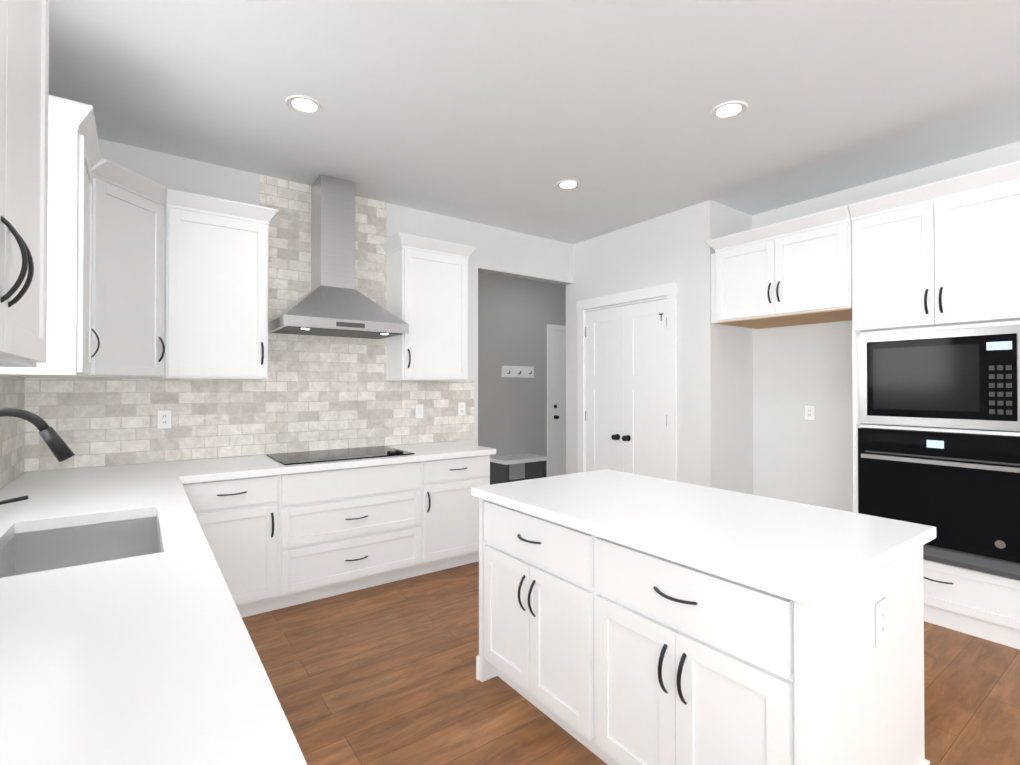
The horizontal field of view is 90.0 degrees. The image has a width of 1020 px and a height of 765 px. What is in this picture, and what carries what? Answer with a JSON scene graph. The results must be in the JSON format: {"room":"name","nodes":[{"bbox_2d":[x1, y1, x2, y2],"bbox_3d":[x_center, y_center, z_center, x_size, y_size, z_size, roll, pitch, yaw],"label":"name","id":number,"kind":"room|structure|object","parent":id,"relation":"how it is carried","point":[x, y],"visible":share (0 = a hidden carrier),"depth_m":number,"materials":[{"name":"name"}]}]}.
{"room":"kitchen","nodes":[
{"label":"kitchen","id":0,"kind":"room"},
{"bbox_2d":[24,139,572,473],"bbox_3d":[0.130,-0.028,5.200,7.420,2.950,0.120,0,-1,-36],"label":"wall","id":1,"kind":"structure","parent":0,"point":[500,251],"depth_m":4.76,"materials":[{"name":"white paint"}]},
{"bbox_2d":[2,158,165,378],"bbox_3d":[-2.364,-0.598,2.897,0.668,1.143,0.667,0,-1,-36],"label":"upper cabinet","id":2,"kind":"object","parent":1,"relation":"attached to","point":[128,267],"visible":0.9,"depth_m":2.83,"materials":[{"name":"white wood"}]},
{"bbox_2d":[164,188,278,379],"bbox_3d":[-1.920,-0.594,3.397,0.624,1.143,0.381,0,-1,-36],"label":"upper cabinet","id":3,"kind":"object","parent":1,"relation":"attached to","point":[216,295],"visible":1,"depth_m":3.25,"materials":[{"name":"white wood"}]},
{"bbox_2d":[25,174,473,471],"bbox_3d":[-1.579,-0.493,3.876,3.070,2.036,0.008,0,-1,-36],"label":"wall tile","id":4,"kind":"structure","parent":1,"relation":"attached to","point":[314,393],"depth_m":3.79,"materials":[{"name":"tile"}]},
{"bbox_2d":[157,410,171,428],"bbox_3d":[-2.272,0.242,3.354,0.082,0.126,0.008,0,-1,-36],"label":"electrical outlet","id":5,"kind":"object","parent":4,"relation":"attached to","point":[164,419],"visible":1,"depth_m":3.35,"materials":[{"name":"white plastic"}]},
{"bbox_2d":[415,404,423,418],"bbox_3d":[-0.787,0.251,4.434,0.082,0.126,0.011,0,-1,-36],"label":"light switch","id":6,"kind":"object","parent":4,"relation":"attached to","point":[419,411],"visible":1,"depth_m":4.43,"materials":[{"name":"white plastic"}]},
{"bbox_2d":[458,402,465,415],"bbox_3d":[-0.443,0.243,4.687,0.082,0.126,0.008,0,-1,-36],"label":"electrical outlet","id":7,"kind":"object","parent":4,"relation":"attached to","point":[461,408],"visible":1,"depth_m":4.68,"materials":[{"name":"white plastic"}]},
{"bbox_2d":[268,174,408,338],"bbox_3d":[-1.265,-0.934,3.766,0.870,1.156,0.542,0,-1,-36],"label":"range hood","id":8,"kind":"object","parent":1,"relation":"attached to","point":[333,302],"visible":0.98,"depth_m":3.74,"materials":[{"name":"metal"}]},
{"bbox_2d":[381,233,475,380],"bbox_3d":[-0.684,-0.586,4.299,0.705,1.143,0.381,0,-1,-36],"label":"upper cabinet","id":9,"kind":"object","parent":1,"relation":"attached to","point":[427,290],"visible":1,"depth_m":4.16,"materials":[{"name":"white wood"}]},
{"bbox_2d":[478,272,565,478],"bbox_3d":[0.339,-0.009,7.468,4.408,2.950,0.120,0,-1,-36],"label":"wall","id":10,"kind":"structure","parent":0,"point":[516,316],"depth_m":7.18,"materials":[{"name":"grey paint"}]},
{"bbox_2d":[502,366,533,377],"bbox_3d":[0.133,-0.151,7.195,0.555,0.160,0.078,0,-1,-36],"label":"hook rail","id":11,"kind":"object","parent":10,"relation":"attached to","point":[519,371],"visible":0.98,"depth_m":7.21,"materials":[{"name":"white wood"}]},
{"bbox_2d":[547,324,565,476],"bbox_3d":[1.004,0.304,7.825,1.070,2.330,0.080,0,-1,-36],"label":"door","id":12,"kind":"structure","parent":10,"relation":"in","point":[556,398],"depth_m":7.63,"materials":[{"name":"white wood"}]},
{"bbox_2d":[49,0,1019,284],"bbox_3d":[1.595,-1.570,3.100,7.900,0.100,9.040,0,-1,-36],"label":"ceiling","id":13,"kind":"structure","parent":0,"point":[505,114],"depth_m":2.69,"materials":[{"name":"white paint"}]},
{"bbox_2d":[285,95,323,114],"bbox_3d":[-1.125,-1.517,2.794,0.195,0.008,0.195,0,-1,-42],"label":"recessed light","id":14,"kind":"object","parent":13,"relation":"in","point":[308,105],"depth_m":2.79,"materials":[{"name":"white plastic"}]},
{"bbox_2d":[556,179,580,189],"bbox_3d":[0.446,-1.508,3.895,0.195,0.008,0.195,0,-1,45],"label":"recessed light","id":15,"kind":"object","parent":13,"relation":"in","point":[568,184],"depth_m":3.89,"materials":[{"name":"white plastic"}]},
{"bbox_2d":[710,100,747,119],"bbox_3d":[1.222,-1.517,2.847,0.195,0.008,0.195,0,-1,-42],"label":"recessed light","id":16,"kind":"object","parent":13,"relation":"in","point":[727,110],"depth_m":2.84,"materials":[{"name":"white"}]},
{"bbox_2d":[242,561,1019,764],"bbox_3d":[1.595,1.480,3.075,7.900,0.100,9.040,0,-1,-36],"label":"floor","id":17,"kind":"structure","parent":0,"point":[383,674],"depth_m":2.37,"materials":[{"name":"brown wood"}]},
{"bbox_2d":[182,474,281,617],"bbox_3d":[-1.844,0.997,3.252,0.553,0.868,0.685,0,-1,-36],"label":"base cabinet","id":18,"kind":"object","parent":17,"relation":"on","point":[278,541],"depth_m":3.04,"materials":[{"name":"white wood"}]},
{"bbox_2d":[282,460,433,607],"bbox_3d":[-1.228,1.001,3.701,1.110,0.868,0.685,0,-1,-36],"label":"base cabinet","id":19,"kind":"object","parent":17,"relation":"on","point":[345,530],"depth_m":3.43,"materials":[{"name":"white wood"}]},
{"bbox_2d":[434,455,489,571],"bbox_3d":[-0.594,1.005,4.163,0.602,0.868,0.685,0,-1,-36],"label":"base cabinet","id":20,"kind":"object","parent":17,"relation":"on","point":[456,512],"depth_m":3.89,"materials":[{"name":"white wood"}]},
{"bbox_2d":[490,453,547,484],"bbox_3d":[0.107,1.236,6.926,0.710,0.450,0.434,0,-1,-36],"label":"bench","id":21,"kind":"object","parent":17,"relation":"on","point":[535,466],"visible":0.65,"depth_m":6.86,"materials":[{"name":"grey"}]},
{"bbox_2d":[476,498,929,764],"bbox_3d":[0.634,0.983,2.102,0.929,0.879,1.507,0,-1,-36],"label":"kitchen island","id":22,"kind":"object","parent":17,"relation":"on","point":[608,652],"visible":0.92,"depth_m":1.60,"materials":[{"name":"white wood"}]},
{"bbox_2d":[471,469,935,606],"bbox_3d":[0.644,0.522,2.113,0.940,0.040,1.543,0,-1,-36],"label":"island countertop","id":23,"kind":"structure","parent":22,"relation":"on","point":[808,555],"depth_m":1.76,"materials":[{"name":"stone"}]},
{"bbox_2d":[848,161,1019,649],"bbox_3d":[2.775,0.132,3.165,0.726,2.598,0.924,0,-1,-36],"label":"tall cabinet","id":24,"kind":"object","parent":17,"relation":"on","point":[940,255],"visible":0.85,"depth_m":2.96,"materials":[{"name":"white wood"}]},
{"bbox_2d":[858,325,1019,430],"bbox_3d":[2.665,-0.019,3.119,0.421,0.566,0.792,0,-1,-36],"label":"microwave","id":25,"kind":"object","parent":24,"relation":"in","point":[964,378],"visible":1,"depth_m":2.96,"materials":[{"name":"grey"}]},
{"bbox_2d":[858,428,1019,579],"bbox_3d":[2.688,0.669,3.130,0.566,0.750,0.796,0,-1,-36],"label":"wall oven","id":26,"kind":"object","parent":24,"relation":"in","point":[960,492],"visible":0.92,"depth_m":2.93,"materials":[{"name":"black glass"}]},
{"bbox_3d":[-1.106,0.981,1.207,0.726,0.869,4.857,0,-1,-36],"label":"base cabinet","id":27,"kind":"object","parent":17,"relation":"on","visible":0},
{"bbox_2d":[0,461,306,764],"bbox_3d":[-1.105,0.525,1.206,0.723,0.040,4.848,0,-1,-36],"label":"countertop","id":28,"kind":"structure","parent":27,"relation":"on","point":[151,659],"depth_m":0.96,"materials":[{"name":"stone"}]},
{"bbox_2d":[0,407,74,504],"bbox_3d":[-1.596,0.294,1.637,0.305,0.428,0.068,0,-1,-36],"label":"faucet","id":29,"kind":"object","parent":28,"relation":"on","point":[59,448],"visible":1,"depth_m":1.67,"materials":[{"name":"black metal"}]},
{"bbox_2d":[0,516,161,577],"bbox_3d":[-1.422,0.667,1.689,0.482,0.234,0.776,0,-1,-36],"label":"sink","id":30,"kind":"object","parent":28,"relation":"in","point":[35,551],"visible":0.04,"depth_m":1.96,"materials":[{"name":"metal"}]},
{"bbox_2d":[176,441,495,482],"bbox_3d":[-1.156,0.545,3.712,2.094,0.040,0.738,0,-1,-36],"label":"countertop","id":31,"kind":"structure","parent":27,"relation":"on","point":[200,470],"depth_m":3.37,"materials":[{"name":"stone"}]},
{"bbox_2d":[266,446,414,464],"bbox_3d":[-1.226,0.512,3.700,0.890,0.025,0.570,0,-1,-36],"label":"cooktop","id":32,"kind":"object","parent":31,"relation":"in","point":[291,458],"visible":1,"depth_m":3.65,"materials":[{"name":"black glass"}]},
{"bbox_2d":[573,200,752,494],"bbox_3d":[1.485,-0.028,5.099,0.780,2.950,1.640,0,-1,-36],"label":"wall","id":33,"kind":"structure","parent":0,"point":[714,405],"depth_m":4.42,"materials":[{"name":"white paint"}]},
{"bbox_2d":[576,282,676,480],"bbox_3d":[1.120,0.286,4.982,0.181,2.319,1.253,0,-1,-36],"label":"pantry door","id":34,"kind":"structure","parent":33,"relation":"in","point":[627,387],"depth_m":4.91,"materials":[{"name":"white wood"}]},
{"bbox_2d":[752,141,1019,511],"bbox_3d":[3.769,-0.049,2.526,0.120,2.950,5.210,0,-1,-36],"label":"wall","id":35,"kind":"structure","parent":0,"point":[798,457],"depth_m":4.19,"materials":[{"name":"white paint"}]},
{"bbox_2d":[706,205,851,328],"bbox_3d":[2.197,-0.821,3.968,0.723,0.680,1.030,0,-1,-36],"label":"upper cabinet","id":36,"kind":"object","parent":35,"relation":"attached to","point":[795,271],"visible":0.92,"depth_m":3.71,"materials":[{"name":"white wood"}]},
{"bbox_2d":[804,405,814,420],"bbox_3d":[2.467,0.249,4.199,0.008,0.126,0.082,0,-1,-36],"label":"outlet","id":37,"kind":"object","parent":35,"relation":"attached to","point":[809,410],"visible":1,"depth_m":4.20,"materials":[{"name":"white plastic"}]},
{"bbox_3d":[-1.403,-0.062,0.902,0.120,2.950,8.680,0,-1,-36],"label":"wall","id":38,"kind":"structure","parent":0,"visible":0},
{"bbox_2d":[0,376,24,488],"bbox_3d":[-1.411,0.231,1.023,0.008,0.542,4.789,0,-1,-36],"label":"wall tile","id":39,"kind":"structure","parent":38,"relation":"attached to","point":[12,392],"depth_m":2.66,"materials":[{"name":"tile"}]},
{"bbox_2d":[0,0,48,367],"bbox_3d":[-1.032,-0.615,0.826,0.381,1.143,1.166,0,-1,-36],"label":"upper cabinet","id":40,"kind":"object","parent":38,"relation":"attached to","point":[24,64],"visible":1,"depth_m":1.09,"materials":[{"name":"white wood"}]},
{"bbox_2d":[0,95,100,376],"bbox_3d":[-2.102,-0.603,2.295,0.381,1.143,0.609,0,-1,-36],"label":"upper cabinet","id":41,"kind":"object","parent":38,"relation":"attached to","point":[74,156],"visible":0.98,"depth_m":2.15,"materials":[{"name":"white wood"}]}
]}

